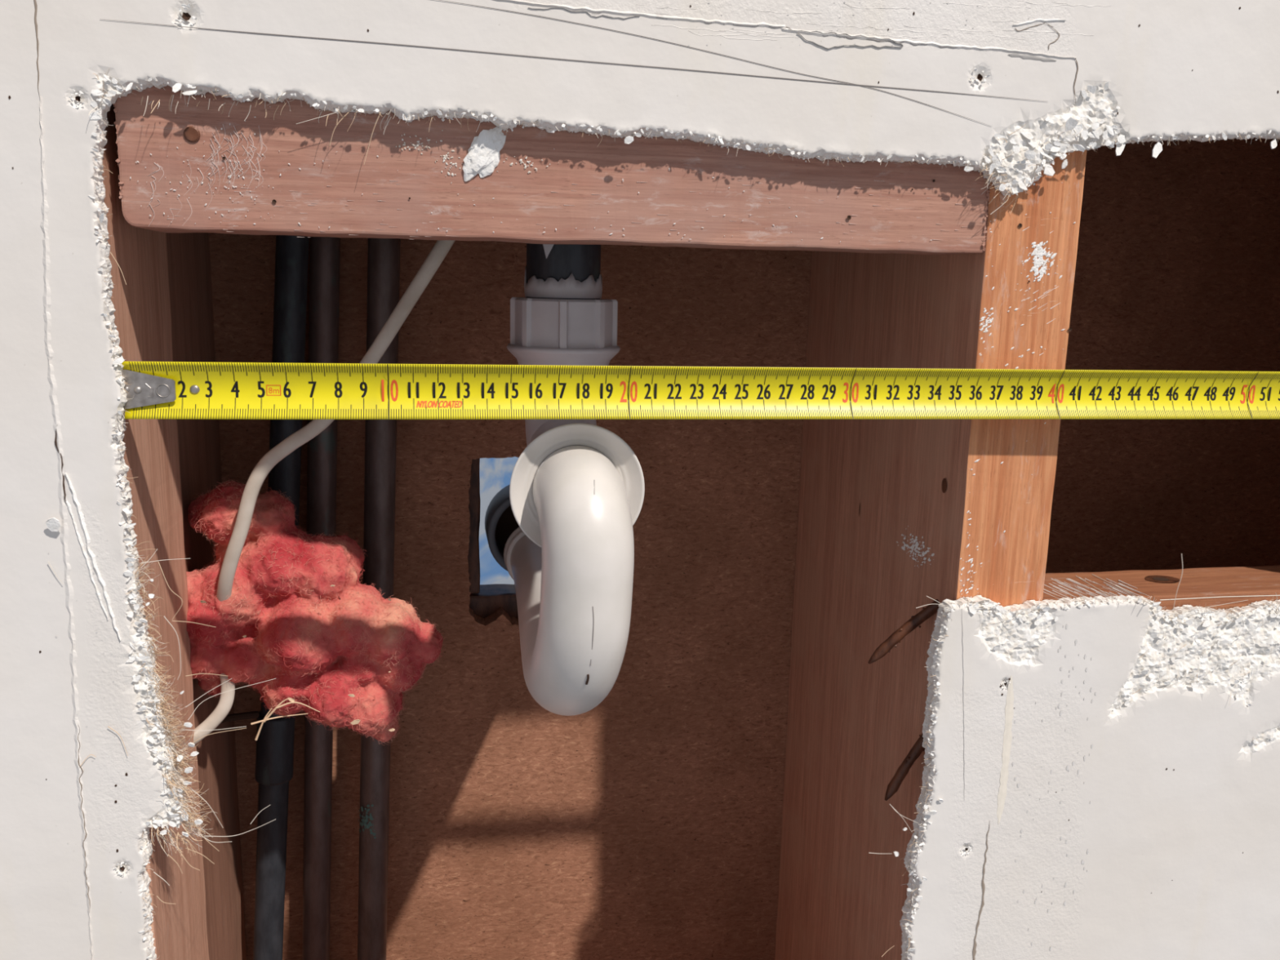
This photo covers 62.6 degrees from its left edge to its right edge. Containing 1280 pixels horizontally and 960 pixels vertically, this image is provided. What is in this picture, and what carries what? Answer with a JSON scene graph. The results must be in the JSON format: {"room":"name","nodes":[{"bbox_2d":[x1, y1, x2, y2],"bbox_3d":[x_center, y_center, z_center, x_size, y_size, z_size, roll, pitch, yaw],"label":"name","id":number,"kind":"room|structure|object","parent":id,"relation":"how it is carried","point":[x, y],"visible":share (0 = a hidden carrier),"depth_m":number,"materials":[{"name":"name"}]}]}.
{"room":"room under renovation","nodes":[
{"label":"room under renovation","id":0,"kind":"room"},
{"bbox_2d":[0,0,1279,959],"bbox_3d":[0.072,0.040,0.478,1.080,1.000,0.028,-1,11,-11],"label":"wall","id":1,"kind":"structure","parent":0,"point":[1101,781],"depth_m":0.44,"materials":[{"name":"paint"}]},
{"bbox_2d":[121,361,1279,419],"bbox_3d":[0.103,-0.039,0.467,0.623,0.023,0.008,-1,11,-10],"label":"tape measure","id":2,"kind":"object","parent":1,"relation":"attached to","point":[159,389],"visible":1,"depth_m":0.45,"materials":[{"name":"metal"}]},
{"bbox_2d":[208,137,1279,959],"bbox_3d":[0.026,-0.005,0.709,1.080,1.000,0.016,-1,11,-11],"label":"wall","id":3,"kind":"structure","parent":0,"point":[645,823],"depth_m":0.72,"materials":[{"name":"brown wood"}]},
{"bbox_2d":[467,458,480,593],"bbox_3d":[-0.122,0.017,0.700,0.031,0.120,0.018,-1,11,-11],"label":"strip","id":4,"kind":"object","parent":3,"relation":"attached to","point":[473,559],"visible":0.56,"depth_m":0.70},
{"bbox_2d":[468,583,518,617],"bbox_3d":[-0.067,0.104,0.734,0.151,0.061,0.028,-1,11,-11],"label":"block","id":5,"kind":"object","parent":3,"relation":"attached to","point":[491,597],"visible":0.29,"depth_m":0.71,"materials":[{"name":"brown wood"}]},
{"bbox_2d":[479,456,519,584],"bbox_3d":[-0.065,0.030,0.738,0.136,0.129,0.008,-1,11,-11],"label":"plastic sheet","id":6,"kind":"object","parent":5,"relation":"on","point":[495,473],"visible":0.1,"depth_m":0.73,"materials":[{"name":"blue plastic"}]},
{"bbox_2d":[484,484,519,571],"bbox_3d":[-0.073,0.033,0.705,0.059,0.059,0.036,-1,11,-11],"label":"socket","id":7,"kind":"object","parent":3,"relation":"attached to","point":[500,522],"visible":0.25,"depth_m":0.70,"materials":[{"name":"grey plastic"}]},
{"bbox_2d":[503,297,644,715],"bbox_3d":[-0.040,0.003,0.559,0.062,0.196,0.273,0,11,-8],"label":"trap","id":8,"kind":"object","parent":3,"relation":"attached to","point":[569,559],"visible":0.91,"depth_m":0.45,"materials":[{"name":"white plastic"}]},
{"bbox_2d":[524,243,602,299],"bbox_3d":[-0.040,-0.165,0.553,0.042,0.141,0.042,-1,11,-11],"label":"pipe","id":9,"kind":"object","parent":8,"relation":"on","point":[552,271],"visible":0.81,"depth_m":0.55,"materials":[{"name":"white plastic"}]},
{"bbox_3d":[0.037,0.531,0.693,1.080,0.044,0.252,-1,11,-11],"label":"trim","id":10,"kind":"structure","parent":0,"visible":0},
{"bbox_2d":[102,103,208,959],"bbox_3d":[-0.241,0.034,0.472,0.047,1.000,0.099,-1,11,-11],"label":"stud","id":11,"kind":"object","parent":10,"relation":"on","point":[142,306],"visible":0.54,"depth_m":0.48,"materials":[{"name":"brown wood"}]},
{"bbox_2d":[193,240,455,744],"bbox_3d":[-0.153,-0.003,0.521,0.158,0.287,0.025,1,11,-1],"label":"electrical cable","id":12,"kind":"object","parent":11,"relation":"attached to","point":[440,250],"visible":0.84,"depth_m":0.51,"materials":[{"name":"white plastic"}]},
{"bbox_2d":[165,232,246,959],"bbox_3d":[-0.265,0.013,0.580,0.042,1.000,0.125,-1,11,-11],"label":"stud","id":13,"kind":"object","parent":10,"relation":"on","point":[188,260],"visible":0.18,"depth_m":0.60,"materials":[{"name":"brown wood"}]},
{"bbox_2d":[186,477,445,744],"bbox_3d":[-0.174,0.074,0.560,0.140,0.151,0.071,-1,11,-11],"label":"insulation wad","id":14,"kind":"object","parent":13,"relation":"attached to","point":[297,613],"visible":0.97,"depth_m":0.54,"materials":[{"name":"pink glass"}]},
{"bbox_2d":[220,235,309,959],"bbox_3d":[-0.210,0.007,0.616,0.090,1.000,0.035,-1,11,-11],"label":"riser pipe","id":15,"kind":"object","parent":10,"relation":"on","point":[274,754],"visible":0.51,"depth_m":0.64,"materials":[{"name":"black plastic"}]},
{"bbox_2d":[302,236,340,959],"bbox_3d":[-0.193,0.003,0.639,0.061,1.000,0.017,-1,11,-11],"label":"riser pipe","id":16,"kind":"object","parent":10,"relation":"on","point":[324,251],"visible":0.52,"depth_m":0.64,"materials":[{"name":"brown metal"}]},
{"bbox_2d":[357,237,400,959],"bbox_3d":[-0.157,0.005,0.636,0.057,1.000,0.018,-1,11,-11],"label":"riser pipe","id":17,"kind":"object","parent":10,"relation":"on","point":[383,254],"visible":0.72,"depth_m":0.64,"materials":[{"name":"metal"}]},
{"bbox_2d":[774,149,1086,959],"bbox_3d":[0.154,0.016,0.614,0.048,1.000,0.225,-1,11,-11],"label":"stud","id":18,"kind":"object","parent":10,"relation":"on","point":[894,514],"visible":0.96,"depth_m":0.58,"materials":[{"name":"brown wood"}]},
{"bbox_2d":[112,84,990,255],"bbox_3d":[-0.025,-0.133,0.455,0.363,0.062,0.048,-1,11,-11],"label":"timber nogging","id":19,"kind":"object","parent":18,"relation":"attached to","point":[193,168],"visible":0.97,"depth_m":0.43,"materials":[{"name":"brown wood"}]},
{"bbox_2d":[867,599,938,664],"bbox_3d":[0.134,0.076,0.529,0.036,0.038,0.006,2,11,5],"label":"nail","id":20,"kind":"object","parent":18,"relation":"attached to","point":[926,612],"visible":0.93,"depth_m":0.53,"materials":[{"name":"brown metal"}]},
{"bbox_2d":[884,733,924,800],"bbox_3d":[0.140,0.144,0.539,0.024,0.046,0.006,3,11,9],"label":"nail","id":21,"kind":"object","parent":18,"relation":"attached to","point":[917,748],"visible":0.74,"depth_m":0.54,"materials":[{"name":"brown metal"}]},
{"bbox_2d":[1042,564,1279,610],"bbox_3d":[0.376,0.075,0.570,0.370,0.045,0.060,-1,11,-11],"label":"timber nogging","id":22,"kind":"object","parent":18,"relation":"attached to","point":[1205,587],"visible":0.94,"depth_m":0.55,"materials":[{"name":"brown wood"}]}
]}

